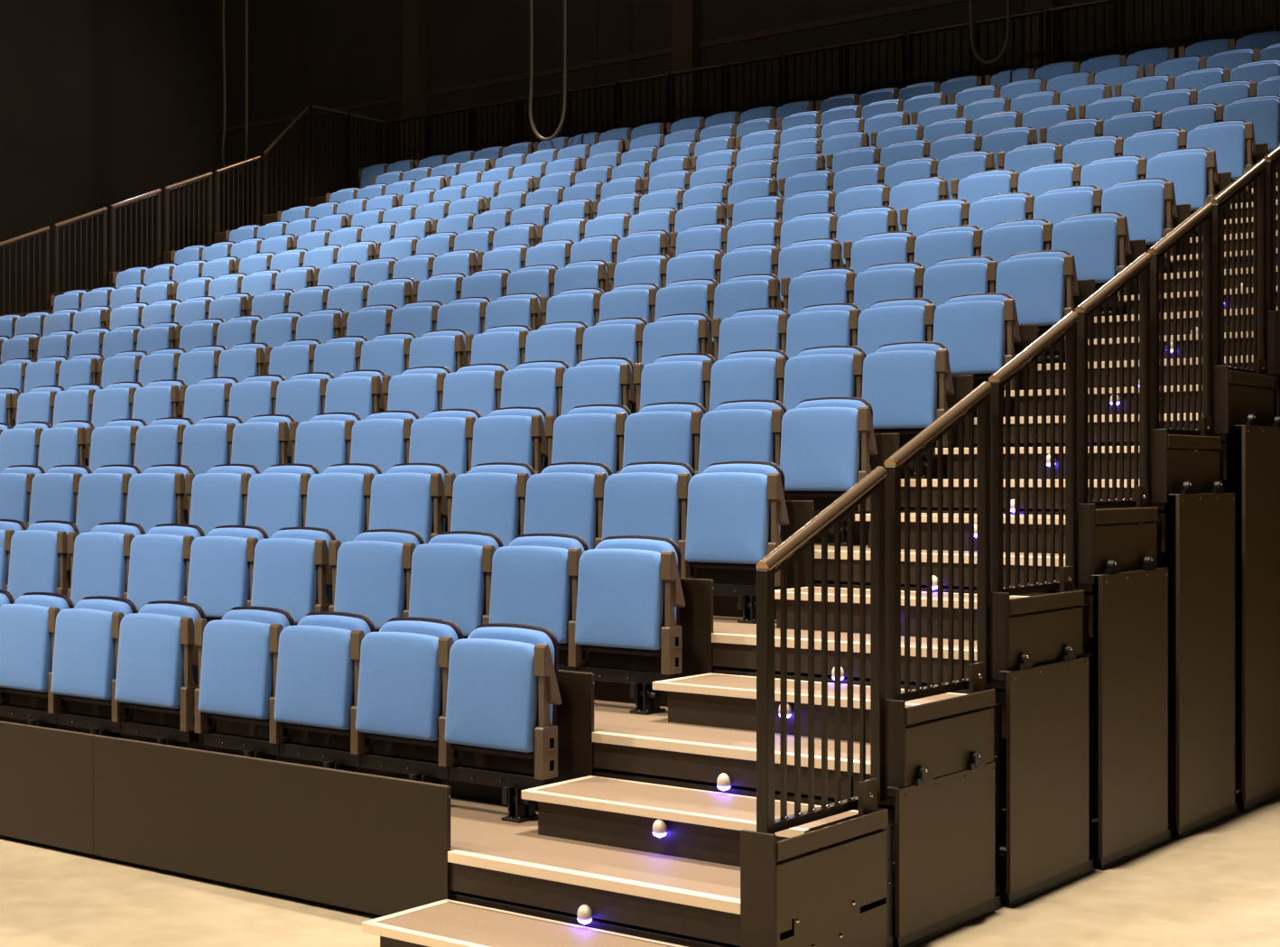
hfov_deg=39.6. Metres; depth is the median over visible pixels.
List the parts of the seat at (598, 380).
backrest, arm post, armrest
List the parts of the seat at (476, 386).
backrest, arm post, armrest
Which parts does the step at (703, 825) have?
edge trim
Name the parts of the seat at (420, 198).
armrest, backrest, armrest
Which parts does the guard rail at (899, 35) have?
post, rail, post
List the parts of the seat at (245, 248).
backrest, armrest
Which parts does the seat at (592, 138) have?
backrest, armrest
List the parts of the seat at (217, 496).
armrest, arm post, backrest, arm post, armrest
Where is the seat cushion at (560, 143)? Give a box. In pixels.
[537,139,565,150]
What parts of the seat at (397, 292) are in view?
backrest, arm post, armrest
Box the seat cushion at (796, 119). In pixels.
[781,113,816,131]
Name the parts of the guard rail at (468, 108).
post, rail, post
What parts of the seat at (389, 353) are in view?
backrest, armrest, arm post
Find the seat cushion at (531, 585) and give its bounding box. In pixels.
[489,545,572,643]
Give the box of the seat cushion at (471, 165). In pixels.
[459,160,486,173]
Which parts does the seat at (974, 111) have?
backrest, armrest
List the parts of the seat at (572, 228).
armrest, backrest, armrest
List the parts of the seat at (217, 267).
backrest, armrest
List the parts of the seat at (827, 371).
backrest, armrest, arm post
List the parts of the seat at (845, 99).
armrest, backrest, armrest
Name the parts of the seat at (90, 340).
backrest, armrest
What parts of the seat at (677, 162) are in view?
backrest, armrest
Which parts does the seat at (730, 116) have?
backrest, armrest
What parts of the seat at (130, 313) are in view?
armrest, backrest, armrest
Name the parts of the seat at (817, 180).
armrest, backrest, armrest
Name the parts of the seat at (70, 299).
armrest, backrest, armrest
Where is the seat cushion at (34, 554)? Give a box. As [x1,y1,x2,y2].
[7,529,59,601]
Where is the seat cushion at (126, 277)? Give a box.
[115,269,142,288]
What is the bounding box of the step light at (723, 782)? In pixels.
[716,773,730,790]
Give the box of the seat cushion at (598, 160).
[585,154,618,168]
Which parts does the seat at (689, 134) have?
backrest, armrest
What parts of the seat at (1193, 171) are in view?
backrest, arm post, armrest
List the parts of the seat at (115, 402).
backrest, arm post, armrest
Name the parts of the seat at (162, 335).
backrest, arm post, armrest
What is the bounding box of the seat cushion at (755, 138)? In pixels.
[740,131,777,150]
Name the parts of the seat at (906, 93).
backrest, armrest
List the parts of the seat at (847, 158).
armrest, backrest, armrest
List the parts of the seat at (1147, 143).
backrest, armrest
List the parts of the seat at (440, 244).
backrest, armrest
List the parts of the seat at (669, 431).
backrest, armrest, arm post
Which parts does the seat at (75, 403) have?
backrest, armrest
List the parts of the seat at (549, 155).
backrest, armrest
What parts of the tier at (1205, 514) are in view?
panel, plate, panel, rail, corner post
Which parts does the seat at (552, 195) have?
backrest, armrest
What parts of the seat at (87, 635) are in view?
mounting frame, backrest, armrest, arm post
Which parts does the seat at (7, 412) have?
armrest, arm post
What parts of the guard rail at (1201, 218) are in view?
post, rail, rail, post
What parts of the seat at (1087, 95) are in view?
backrest, armrest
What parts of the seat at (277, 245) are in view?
backrest, armrest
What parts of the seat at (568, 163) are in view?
backrest, armrest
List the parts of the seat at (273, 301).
armrest, backrest, armrest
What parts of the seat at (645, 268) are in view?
arm post, armrest, backrest, armrest, arm post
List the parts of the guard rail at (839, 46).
post, rail, post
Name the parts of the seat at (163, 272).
backrest, armrest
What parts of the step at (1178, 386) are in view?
edge trim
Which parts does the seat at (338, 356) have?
backrest, arm post, armrest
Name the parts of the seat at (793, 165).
backrest, armrest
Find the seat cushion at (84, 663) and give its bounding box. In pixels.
[50,608,115,700]
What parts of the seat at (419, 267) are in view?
backrest, armrest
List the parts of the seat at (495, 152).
backrest, armrest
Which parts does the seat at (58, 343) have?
armrest, backrest, armrest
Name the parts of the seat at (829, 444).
backrest, mounting frame, arm post, armrest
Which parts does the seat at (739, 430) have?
backrest, armrest, arm post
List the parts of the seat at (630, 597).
mounting frame, backrest, arm post, armrest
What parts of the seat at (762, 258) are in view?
backrest, armrest, arm post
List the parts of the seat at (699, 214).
backrest, armrest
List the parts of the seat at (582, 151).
backrest, armrest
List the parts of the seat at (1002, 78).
armrest, backrest, armrest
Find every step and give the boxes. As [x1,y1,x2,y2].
[361,899,686,946]
[521,775,866,866]
[652,672,965,742]
[774,586,1029,639]
[854,512,1099,553]
[935,445,1139,479]
[1004,384,1197,417]
[1088,331,1252,361]
[1123,286,1277,315]
[1170,248,1277,272]
[1224,214,1277,234]
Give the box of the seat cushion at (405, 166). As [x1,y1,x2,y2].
[387,161,410,172]
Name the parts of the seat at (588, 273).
backrest, arm post, armrest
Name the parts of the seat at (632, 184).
backrest, armrest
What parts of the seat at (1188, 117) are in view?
backrest, armrest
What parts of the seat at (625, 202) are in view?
armrest, backrest, armrest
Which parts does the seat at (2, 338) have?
armrest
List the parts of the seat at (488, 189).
backrest, armrest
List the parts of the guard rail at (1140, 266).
post, rail, rail, post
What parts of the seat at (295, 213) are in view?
armrest, backrest, armrest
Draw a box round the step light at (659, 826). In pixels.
[652,818,666,837]
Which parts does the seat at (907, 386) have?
backrest, mounting frame, arm post, armrest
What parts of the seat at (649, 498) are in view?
backrest, armrest, arm post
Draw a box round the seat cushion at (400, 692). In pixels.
[355,631,442,740]
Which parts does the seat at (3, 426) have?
backrest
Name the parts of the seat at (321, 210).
backrest, armrest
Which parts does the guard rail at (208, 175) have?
post, rail, post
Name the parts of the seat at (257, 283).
backrest, armrest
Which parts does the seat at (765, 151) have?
backrest, armrest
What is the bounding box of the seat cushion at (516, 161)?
[494,155,522,167]
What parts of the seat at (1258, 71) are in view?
backrest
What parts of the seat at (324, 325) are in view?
backrest, arm post, armrest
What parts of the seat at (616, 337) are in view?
backrest, arm post, armrest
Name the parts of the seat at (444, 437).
backrest, arm post, armrest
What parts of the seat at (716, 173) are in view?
backrest, armrest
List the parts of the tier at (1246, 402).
panel, plate, rail, panel, corner post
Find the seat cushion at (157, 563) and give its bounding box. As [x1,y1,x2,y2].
[127,533,185,612]
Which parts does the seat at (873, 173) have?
backrest, armrest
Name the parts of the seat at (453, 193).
backrest, armrest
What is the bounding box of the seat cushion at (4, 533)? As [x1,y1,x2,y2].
[0,528,8,590]
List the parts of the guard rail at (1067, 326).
post, rail, rail, post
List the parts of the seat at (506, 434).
backrest, arm post, armrest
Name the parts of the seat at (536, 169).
backrest, armrest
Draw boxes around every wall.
[0,0,215,315]
[215,0,1279,621]
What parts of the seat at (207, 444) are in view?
backrest, arm post, armrest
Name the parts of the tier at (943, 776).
panel, plate, panel, rail, corner post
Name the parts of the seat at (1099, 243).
backrest, mounting frame, arm post, armrest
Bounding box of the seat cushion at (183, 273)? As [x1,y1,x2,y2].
[172,263,200,283]
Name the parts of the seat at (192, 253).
armrest, backrest, armrest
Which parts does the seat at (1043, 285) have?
backrest, mounting frame, arm post, armrest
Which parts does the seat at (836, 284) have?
armrest, arm post, backrest, armrest, arm post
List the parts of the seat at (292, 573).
backrest, armrest, arm post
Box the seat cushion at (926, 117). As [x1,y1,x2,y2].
[917,107,956,128]
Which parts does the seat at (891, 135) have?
armrest, backrest, armrest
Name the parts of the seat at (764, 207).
armrest, arm post, backrest, armrest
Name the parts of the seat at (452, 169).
backrest, armrest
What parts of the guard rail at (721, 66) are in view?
post, rail, post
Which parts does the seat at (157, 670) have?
mounting frame, backrest, armrest, arm post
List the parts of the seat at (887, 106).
backrest, armrest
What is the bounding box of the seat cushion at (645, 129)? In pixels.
[630,124,659,140]
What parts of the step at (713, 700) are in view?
edge trim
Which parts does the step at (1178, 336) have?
edge trim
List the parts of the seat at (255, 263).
armrest, backrest, armrest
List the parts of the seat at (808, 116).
armrest, backrest, armrest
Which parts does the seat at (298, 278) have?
backrest, armrest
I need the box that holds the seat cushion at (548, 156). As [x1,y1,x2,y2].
[525,150,554,163]
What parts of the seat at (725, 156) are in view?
armrest, backrest, armrest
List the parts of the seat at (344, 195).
armrest, backrest, armrest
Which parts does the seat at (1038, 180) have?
backrest, armrest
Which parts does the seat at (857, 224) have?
backrest, arm post, armrest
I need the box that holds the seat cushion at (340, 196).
[329,190,353,203]
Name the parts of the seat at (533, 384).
backrest, armrest, arm post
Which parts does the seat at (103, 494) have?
backrest, arm post, armrest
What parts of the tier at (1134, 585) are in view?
panel, plate, panel, rail, corner post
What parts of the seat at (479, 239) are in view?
backrest, armrest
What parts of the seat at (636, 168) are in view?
backrest, armrest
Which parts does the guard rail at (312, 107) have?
post, rail, post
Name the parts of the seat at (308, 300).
backrest, armrest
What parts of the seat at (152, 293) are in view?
backrest, armrest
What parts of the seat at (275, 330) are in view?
backrest, armrest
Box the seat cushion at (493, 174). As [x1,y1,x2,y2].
[481,168,509,182]
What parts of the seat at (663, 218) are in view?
backrest, armrest, arm post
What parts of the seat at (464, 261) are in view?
backrest, arm post, armrest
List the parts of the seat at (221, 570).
backrest, arm post, armrest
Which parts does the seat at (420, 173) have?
backrest, armrest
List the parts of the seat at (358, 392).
backrest, arm post, armrest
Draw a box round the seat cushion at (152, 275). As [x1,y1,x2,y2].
[143,267,170,286]
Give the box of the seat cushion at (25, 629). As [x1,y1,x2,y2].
[0,603,51,692]
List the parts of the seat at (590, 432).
arm post, armrest, backrest, arm post, armrest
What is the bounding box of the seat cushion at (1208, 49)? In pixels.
[1185,40,1229,59]
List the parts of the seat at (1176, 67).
armrest, backrest, armrest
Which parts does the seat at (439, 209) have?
backrest, armrest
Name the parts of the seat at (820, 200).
backrest, armrest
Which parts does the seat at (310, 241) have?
armrest, backrest, armrest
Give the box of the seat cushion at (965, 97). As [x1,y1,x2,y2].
[955,88,994,107]
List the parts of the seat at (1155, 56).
backrest, armrest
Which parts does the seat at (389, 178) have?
armrest, backrest, armrest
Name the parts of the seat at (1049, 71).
backrest, armrest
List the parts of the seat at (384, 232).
backrest, armrest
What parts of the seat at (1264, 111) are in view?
backrest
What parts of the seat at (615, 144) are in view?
backrest, armrest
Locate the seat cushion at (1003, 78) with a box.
[990,70,1029,88]
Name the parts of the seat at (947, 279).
backrest, armrest, arm post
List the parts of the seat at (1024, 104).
backrest, armrest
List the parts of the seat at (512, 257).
armrest, backrest, armrest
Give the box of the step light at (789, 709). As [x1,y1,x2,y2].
[778,703,791,718]
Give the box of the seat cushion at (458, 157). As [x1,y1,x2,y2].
[445,152,470,163]
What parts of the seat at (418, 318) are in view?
backrest, armrest, arm post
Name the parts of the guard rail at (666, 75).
post, rail, post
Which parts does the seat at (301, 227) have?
backrest, armrest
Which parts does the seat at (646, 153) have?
backrest, armrest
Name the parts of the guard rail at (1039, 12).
post, rail, post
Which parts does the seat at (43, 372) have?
backrest, armrest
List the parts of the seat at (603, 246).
backrest, armrest, arm post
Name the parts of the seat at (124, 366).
armrest, backrest, armrest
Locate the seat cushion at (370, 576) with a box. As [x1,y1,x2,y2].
[333,540,406,630]
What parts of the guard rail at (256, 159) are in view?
post, rail, post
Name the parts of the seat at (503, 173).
backrest, armrest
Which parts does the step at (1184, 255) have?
edge trim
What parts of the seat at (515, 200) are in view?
armrest, backrest, armrest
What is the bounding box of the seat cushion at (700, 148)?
[694,139,727,157]
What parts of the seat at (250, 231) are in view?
armrest, backrest, armrest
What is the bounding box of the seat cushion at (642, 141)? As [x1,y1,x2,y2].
[629,136,661,150]
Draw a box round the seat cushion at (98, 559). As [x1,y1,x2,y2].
[70,531,126,606]
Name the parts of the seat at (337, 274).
armrest, backrest, armrest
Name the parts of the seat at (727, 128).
backrest, armrest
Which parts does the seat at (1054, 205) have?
backrest, armrest, arm post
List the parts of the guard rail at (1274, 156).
post, rail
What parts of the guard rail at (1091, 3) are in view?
post, rail, post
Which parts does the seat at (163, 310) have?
backrest, armrest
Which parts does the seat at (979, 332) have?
backrest, mounting frame, arm post, armrest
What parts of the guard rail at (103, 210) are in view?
post, rail, post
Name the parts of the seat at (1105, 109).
armrest, backrest, armrest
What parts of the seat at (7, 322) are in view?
backrest, armrest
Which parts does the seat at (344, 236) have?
backrest, armrest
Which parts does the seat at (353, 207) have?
backrest, armrest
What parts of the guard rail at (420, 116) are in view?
post, rail, post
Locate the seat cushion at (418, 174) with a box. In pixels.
[402,168,426,180]
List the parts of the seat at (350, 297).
backrest, armrest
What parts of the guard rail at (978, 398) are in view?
post, rail, rail, post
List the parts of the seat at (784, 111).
backrest, armrest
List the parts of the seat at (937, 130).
backrest, armrest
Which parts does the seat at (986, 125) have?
backrest, armrest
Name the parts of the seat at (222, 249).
backrest, armrest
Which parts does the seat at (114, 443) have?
arm post, armrest, backrest, arm post, armrest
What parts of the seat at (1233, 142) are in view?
backrest, arm post, armrest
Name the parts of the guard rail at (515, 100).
post, rail, post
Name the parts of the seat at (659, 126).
backrest, armrest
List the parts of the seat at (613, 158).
armrest, backrest, armrest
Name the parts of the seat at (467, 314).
backrest, armrest, arm post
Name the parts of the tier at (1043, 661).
panel, plate, panel, rail, corner post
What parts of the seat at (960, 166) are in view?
backrest, armrest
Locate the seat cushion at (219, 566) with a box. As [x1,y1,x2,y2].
[186,536,250,618]
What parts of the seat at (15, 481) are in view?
backrest, arm post, armrest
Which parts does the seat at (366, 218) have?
armrest, backrest, armrest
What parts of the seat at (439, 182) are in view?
backrest, armrest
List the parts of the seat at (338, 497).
backrest, arm post, armrest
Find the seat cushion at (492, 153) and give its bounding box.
[473,148,500,159]
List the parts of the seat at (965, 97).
armrest, backrest, armrest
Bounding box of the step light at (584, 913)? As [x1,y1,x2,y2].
[576,904,592,924]
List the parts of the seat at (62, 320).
backrest, armrest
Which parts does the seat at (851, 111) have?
backrest, armrest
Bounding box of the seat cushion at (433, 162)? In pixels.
[418,157,442,167]
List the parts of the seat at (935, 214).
armrest, backrest, armrest, arm post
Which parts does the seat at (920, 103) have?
backrest, armrest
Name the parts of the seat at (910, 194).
backrest, armrest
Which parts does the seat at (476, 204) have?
backrest, armrest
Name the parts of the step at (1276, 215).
edge trim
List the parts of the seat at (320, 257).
backrest, armrest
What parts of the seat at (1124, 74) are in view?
backrest, armrest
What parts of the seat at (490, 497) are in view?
armrest, arm post, backrest, armrest, arm post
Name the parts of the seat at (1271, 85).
backrest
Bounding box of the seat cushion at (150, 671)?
[114,612,184,708]
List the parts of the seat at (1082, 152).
backrest, armrest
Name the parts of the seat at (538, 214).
backrest, armrest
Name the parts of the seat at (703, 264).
backrest, armrest, arm post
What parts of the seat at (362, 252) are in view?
backrest, armrest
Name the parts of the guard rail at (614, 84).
post, rail, post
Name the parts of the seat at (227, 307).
backrest, arm post, armrest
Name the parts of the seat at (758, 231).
backrest, armrest, arm post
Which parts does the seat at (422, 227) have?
backrest, armrest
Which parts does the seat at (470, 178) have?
armrest, backrest, armrest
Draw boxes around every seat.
[0,314,23,338]
[0,333,41,363]
[0,335,10,361]
[0,358,35,393]
[0,388,21,428]
[0,421,52,473]
[0,422,11,435]
[0,464,45,528]
[0,519,27,591]
[0,589,14,704]
[0,592,74,729]
[7,519,79,601]
[13,385,64,426]
[14,311,51,337]
[23,355,69,392]
[28,464,92,526]
[35,330,79,361]
[37,420,94,473]
[43,308,81,336]
[50,289,88,314]
[50,595,138,738]
[52,383,103,427]
[58,353,104,390]
[67,521,146,606]
[69,327,111,360]
[73,306,111,333]
[75,463,141,533]
[81,286,117,311]
[85,418,147,473]
[92,381,144,427]
[98,350,148,389]
[102,324,145,359]
[106,302,149,331]
[110,283,147,310]
[112,266,150,288]
[114,600,205,748]
[126,463,193,533]
[127,523,204,612]
[132,379,185,425]
[133,417,194,473]
[136,322,180,354]
[138,347,186,387]
[139,279,176,305]
[141,299,182,328]
[143,263,178,286]
[171,244,207,265]
[172,259,207,283]
[173,276,214,302]
[174,296,216,326]
[176,318,225,352]
[176,344,227,386]
[179,376,239,424]
[181,416,243,476]
[185,463,260,536]
[186,525,268,621]
[194,606,295,760]
[202,241,236,261]
[202,256,238,278]
[208,272,248,298]
[208,292,251,322]
[216,315,263,350]
[217,342,268,382]
[225,224,261,243]
[228,374,286,423]
[230,238,265,259]
[231,414,295,473]
[235,251,276,275]
[241,269,281,297]
[245,463,319,537]
[247,288,296,319]
[250,527,336,625]
[255,312,303,348]
[256,221,289,240]
[259,233,296,254]
[264,338,322,380]
[269,248,308,272]
[274,611,375,771]
[275,266,315,291]
[275,371,334,424]
[277,205,312,222]
[285,217,319,236]
[288,285,333,315]
[289,412,361,473]
[293,229,333,250]
[296,308,344,343]
[303,244,342,268]
[305,463,382,544]
[307,201,340,219]
[313,335,368,378]
[314,261,361,288]
[315,213,349,231]
[324,369,386,419]
[325,187,360,203]
[326,281,373,314]
[328,225,365,247]
[328,528,424,631]
[336,197,370,215]
[336,241,377,264]
[342,304,398,341]
[347,208,386,228]
[350,410,419,473]
[354,257,398,285]
[355,617,463,784]
[356,183,388,199]
[358,163,389,188]
[360,332,417,378]
[361,222,398,244]
[365,194,398,210]
[367,278,414,308]
[368,463,448,543]
[371,170,405,185]
[375,236,420,260]
[381,366,451,418]
[382,204,418,223]
[384,179,417,195]
[387,158,416,172]
[390,300,443,337]
[392,253,437,282]
[394,217,434,238]
[398,188,436,206]
[402,166,433,180]
[408,329,467,372]
[408,408,482,477]
[408,530,503,638]
[412,272,466,305]
[414,175,446,191]
[415,154,448,167]
[415,200,452,220]
[416,231,458,256]
[430,162,462,177]
[432,212,476,234]
[432,249,479,277]
[433,184,469,202]
[436,296,491,336]
[442,362,509,417]
[444,462,535,546]
[445,149,476,163]
[445,622,561,822]
[446,170,483,186]
[447,195,487,216]
[454,227,497,252]
[459,157,491,173]
[461,268,511,301]
[464,180,501,199]
[465,324,531,370]
[471,406,547,473]
[473,146,504,159]
[473,207,513,230]
[477,243,529,272]
[481,166,515,182]
[484,292,542,331]
[485,190,528,210]
[489,532,588,671]
[491,152,528,168]
[492,222,538,250]
[498,176,537,195]
[500,360,569,418]
[501,141,534,157]
[506,264,559,298]
[510,203,552,226]
[512,161,547,178]
[523,462,612,549]
[524,321,588,367]
[525,148,559,163]
[525,185,565,205]
[525,239,574,268]
[534,136,570,151]
[535,169,577,189]
[537,217,588,242]
[540,287,604,326]
[545,157,583,176]
[545,404,631,473]
[548,198,593,224]
[553,259,610,296]
[556,143,592,159]
[561,357,636,415]
[562,181,603,218]
[567,131,601,146]
[570,234,621,283]
[575,165,613,184]
[575,535,685,714]
[581,316,648,387]
[582,150,623,170]
[584,212,631,238]
[589,139,626,157]
[593,192,642,217]
[598,127,632,151]
[598,283,659,323]
[600,176,644,200]
[601,461,696,578]
[608,253,670,291]
[611,160,651,194]
[616,229,671,264]
[621,146,658,164]
[622,401,706,474]
[625,132,666,151]
[628,207,677,251]
[630,121,667,140]
[633,352,715,412]
[639,187,686,213]
[641,313,714,367]
[643,169,692,194]
[649,155,691,178]
[654,278,718,341]
[657,140,695,172]
[663,128,701,147]
[665,249,724,287]
[666,116,705,134]
[669,223,730,258]
[674,202,727,233]
[682,182,730,209]
[685,461,788,623]
[689,164,734,189]
[691,148,738,172]
[694,135,735,157]
[698,399,788,500]
[699,122,738,141]
[704,111,741,129]
[709,349,788,411]
[711,307,790,361]
[712,273,782,341]
[720,243,781,283]
[726,176,778,223]
[726,194,785,227]
[726,217,783,252]
[732,158,779,185]
[735,117,776,149]
[735,129,781,151]
[736,143,780,166]
[739,105,777,123]
[775,100,815,129]
[776,153,825,195]
[777,110,822,131]
[778,137,823,162]
[778,238,844,300]
[779,123,823,146]
[779,169,834,199]
[779,212,838,249]
[779,397,877,546]
[780,267,857,315]
[781,189,836,222]
[783,345,866,410]
[785,303,861,358]
[816,92,860,112]
[820,104,862,126]
[821,117,865,140]
[821,131,869,169]
[826,146,881,174]
[833,163,886,194]
[834,183,890,217]
[835,206,899,264]
[843,231,916,274]
[853,261,925,311]
[857,297,936,355]
[858,87,899,108]
[861,98,904,120]
[862,341,954,479]
[863,111,910,146]
[870,123,924,149]
[880,139,930,167]
[883,157,938,188]
[889,176,949,231]
[898,81,940,102]
[899,198,970,238]
[902,92,947,124]
[911,103,964,128]
[914,225,983,270]
[922,117,973,144]
[922,256,997,307]
[929,133,983,162]
[933,293,1020,400]
[936,150,995,199]
[939,74,983,104]
[949,84,1001,107]
[950,169,1019,204]
[963,97,1011,121]
[968,192,1034,232]
[971,111,1022,137]
[981,126,1038,169]
[981,218,1053,266]
[984,67,1035,88]
[995,250,1079,363]
[997,142,1063,175]
[1000,78,1047,102]
[1010,90,1060,116]
[1017,162,1081,199]
[1021,103,1076,143]
[1033,185,1102,226]
[1034,60,1080,82]
[1039,118,1103,148]
[1046,71,1094,93]
[1051,212,1131,316]
[1059,83,1113,119]
[1062,135,1123,168]
[1078,95,1140,122]
[1079,54,1127,75]
[1080,155,1147,193]
[1094,64,1145,96]
[1101,177,1177,268]
[1103,110,1162,141]
[1114,74,1175,100]
[1122,128,1187,161]
[1126,46,1176,76]
[1140,87,1197,115]
[1145,147,1219,237]
[1148,55,1206,78]
[1161,102,1224,134]
[1174,66,1230,92]
[1178,37,1235,59]
[1186,120,1256,203]
[1196,80,1257,108]
[1205,47,1260,72]
[1223,94,1279,172]
[1229,59,1279,84]
[1234,29,1279,52]
[1256,74,1279,96]
[1260,43,1279,60]
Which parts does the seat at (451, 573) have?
backrest, arm post, armrest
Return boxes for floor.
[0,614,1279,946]
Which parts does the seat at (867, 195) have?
backrest, armrest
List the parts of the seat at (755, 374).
backrest, armrest, arm post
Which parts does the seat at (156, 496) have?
backrest, armrest, arm post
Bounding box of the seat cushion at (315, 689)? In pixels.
[274,625,354,729]
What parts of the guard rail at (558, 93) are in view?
post, rail, post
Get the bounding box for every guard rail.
[0,226,50,315]
[53,206,107,293]
[111,188,161,271]
[164,171,212,251]
[214,155,260,232]
[262,105,308,215]
[309,103,347,198]
[347,112,383,187]
[385,112,428,163]
[428,105,473,157]
[473,97,519,150]
[519,89,567,143]
[567,81,617,138]
[617,72,670,134]
[670,62,725,123]
[725,53,782,111]
[756,465,887,834]
[783,42,843,104]
[844,31,907,93]
[884,381,992,701]
[908,20,973,85]
[974,8,1044,75]
[988,311,1078,595]
[1045,0,1117,64]
[1074,252,1151,509]
[1119,0,1196,55]
[1147,202,1214,479]
[1197,0,1278,41]
[1209,158,1267,413]
[1262,144,1279,311]
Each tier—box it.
[0,204,1277,316]
[0,661,1001,946]
[0,721,894,946]
[50,171,1277,310]
[107,142,1277,287]
[161,161,1277,264]
[207,565,1094,907]
[212,231,227,244]
[260,213,277,226]
[307,195,325,206]
[547,417,1238,838]
[609,239,1277,315]
[633,357,1279,811]
[696,485,1172,870]
[712,310,1279,417]
[780,278,1277,363]
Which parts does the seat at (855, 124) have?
backrest, armrest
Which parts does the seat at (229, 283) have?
backrest, armrest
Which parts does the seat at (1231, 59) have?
backrest, armrest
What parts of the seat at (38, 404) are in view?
armrest, backrest, armrest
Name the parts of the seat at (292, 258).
backrest, armrest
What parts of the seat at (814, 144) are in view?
backrest, armrest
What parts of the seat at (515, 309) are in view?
backrest, arm post, armrest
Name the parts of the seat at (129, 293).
backrest, armrest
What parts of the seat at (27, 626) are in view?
mounting frame, backrest, armrest, arm post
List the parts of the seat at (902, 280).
backrest, armrest, arm post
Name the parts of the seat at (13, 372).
backrest, armrest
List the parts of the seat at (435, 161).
armrest, backrest, armrest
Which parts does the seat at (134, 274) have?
armrest, backrest, armrest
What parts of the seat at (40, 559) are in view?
backrest, armrest, arm post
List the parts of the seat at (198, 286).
armrest, backrest, armrest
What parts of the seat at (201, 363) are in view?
backrest, arm post, armrest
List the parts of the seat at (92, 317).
backrest, armrest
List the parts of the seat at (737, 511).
backrest, mounting frame, arm post, armrest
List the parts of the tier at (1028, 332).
panel, plate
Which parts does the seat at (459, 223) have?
armrest, backrest, armrest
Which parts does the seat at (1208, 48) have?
armrest, backrest, armrest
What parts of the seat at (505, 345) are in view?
arm post, armrest, backrest, armrest, arm post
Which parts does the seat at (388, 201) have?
backrest, armrest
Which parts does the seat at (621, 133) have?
backrest, armrest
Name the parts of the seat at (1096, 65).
backrest, armrest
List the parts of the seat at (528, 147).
backrest, armrest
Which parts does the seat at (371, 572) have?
arm post, armrest, backrest, arm post, armrest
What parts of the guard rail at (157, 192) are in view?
post, rail, post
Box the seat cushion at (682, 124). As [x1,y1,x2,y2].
[670,119,701,133]
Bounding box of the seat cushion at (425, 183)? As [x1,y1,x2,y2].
[414,178,441,191]
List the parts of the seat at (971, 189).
armrest, backrest, armrest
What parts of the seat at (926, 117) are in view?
armrest, backrest, armrest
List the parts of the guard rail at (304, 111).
post, rail, post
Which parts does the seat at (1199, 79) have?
backrest, armrest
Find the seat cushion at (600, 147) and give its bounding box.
[589,141,619,157]
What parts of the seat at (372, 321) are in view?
armrest, backrest, arm post, armrest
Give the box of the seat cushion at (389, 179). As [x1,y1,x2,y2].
[375,173,398,185]
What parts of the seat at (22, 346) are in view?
backrest, arm post, armrest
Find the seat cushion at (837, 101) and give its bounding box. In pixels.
[820,95,853,112]
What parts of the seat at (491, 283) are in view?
backrest, armrest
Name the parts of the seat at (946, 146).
backrest, armrest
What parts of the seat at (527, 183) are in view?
backrest, armrest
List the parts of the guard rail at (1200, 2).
post, post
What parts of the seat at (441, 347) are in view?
backrest, arm post, armrest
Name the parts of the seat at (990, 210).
backrest, armrest, arm post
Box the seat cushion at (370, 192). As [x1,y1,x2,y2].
[356,186,381,199]
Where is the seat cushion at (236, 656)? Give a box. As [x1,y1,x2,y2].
[198,619,273,719]
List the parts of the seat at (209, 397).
arm post, armrest, backrest, armrest, arm post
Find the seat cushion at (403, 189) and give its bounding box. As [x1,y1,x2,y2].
[384,182,411,195]
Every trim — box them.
[213,0,968,134]
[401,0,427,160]
[671,0,701,121]
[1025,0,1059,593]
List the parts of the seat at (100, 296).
backrest, armrest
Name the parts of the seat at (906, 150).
backrest, armrest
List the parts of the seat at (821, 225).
backrest, armrest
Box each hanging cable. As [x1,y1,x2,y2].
[221,0,248,177]
[528,0,565,140]
[968,0,1010,64]
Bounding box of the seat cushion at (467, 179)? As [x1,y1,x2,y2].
[449,173,478,185]
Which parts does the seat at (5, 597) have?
backrest, arm post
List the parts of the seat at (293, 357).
armrest, backrest, armrest, arm post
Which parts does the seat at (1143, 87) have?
armrest, backrest, armrest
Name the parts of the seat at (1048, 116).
backrest, armrest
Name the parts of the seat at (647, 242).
backrest, armrest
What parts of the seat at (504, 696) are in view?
mounting frame, backrest, arm post, armrest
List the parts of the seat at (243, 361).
backrest, arm post, armrest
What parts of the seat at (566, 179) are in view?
armrest, backrest, armrest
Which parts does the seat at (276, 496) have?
backrest, arm post, armrest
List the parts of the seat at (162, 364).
backrest, armrest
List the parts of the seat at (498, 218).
backrest, armrest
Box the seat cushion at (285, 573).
[250,537,317,623]
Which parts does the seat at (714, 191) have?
backrest, armrest, arm post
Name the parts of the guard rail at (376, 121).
post, rail, post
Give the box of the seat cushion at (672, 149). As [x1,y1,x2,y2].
[657,143,691,160]
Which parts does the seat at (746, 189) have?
backrest, armrest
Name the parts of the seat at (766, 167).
backrest, armrest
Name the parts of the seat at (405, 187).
backrest, armrest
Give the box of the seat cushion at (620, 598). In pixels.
[575,548,664,649]
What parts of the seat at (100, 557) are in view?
arm post, armrest, backrest, arm post, armrest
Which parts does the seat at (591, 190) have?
backrest, armrest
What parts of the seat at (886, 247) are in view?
armrest, arm post, backrest, armrest, arm post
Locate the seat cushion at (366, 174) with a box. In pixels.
[360,165,383,188]
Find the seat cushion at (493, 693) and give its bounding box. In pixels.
[445,638,538,752]

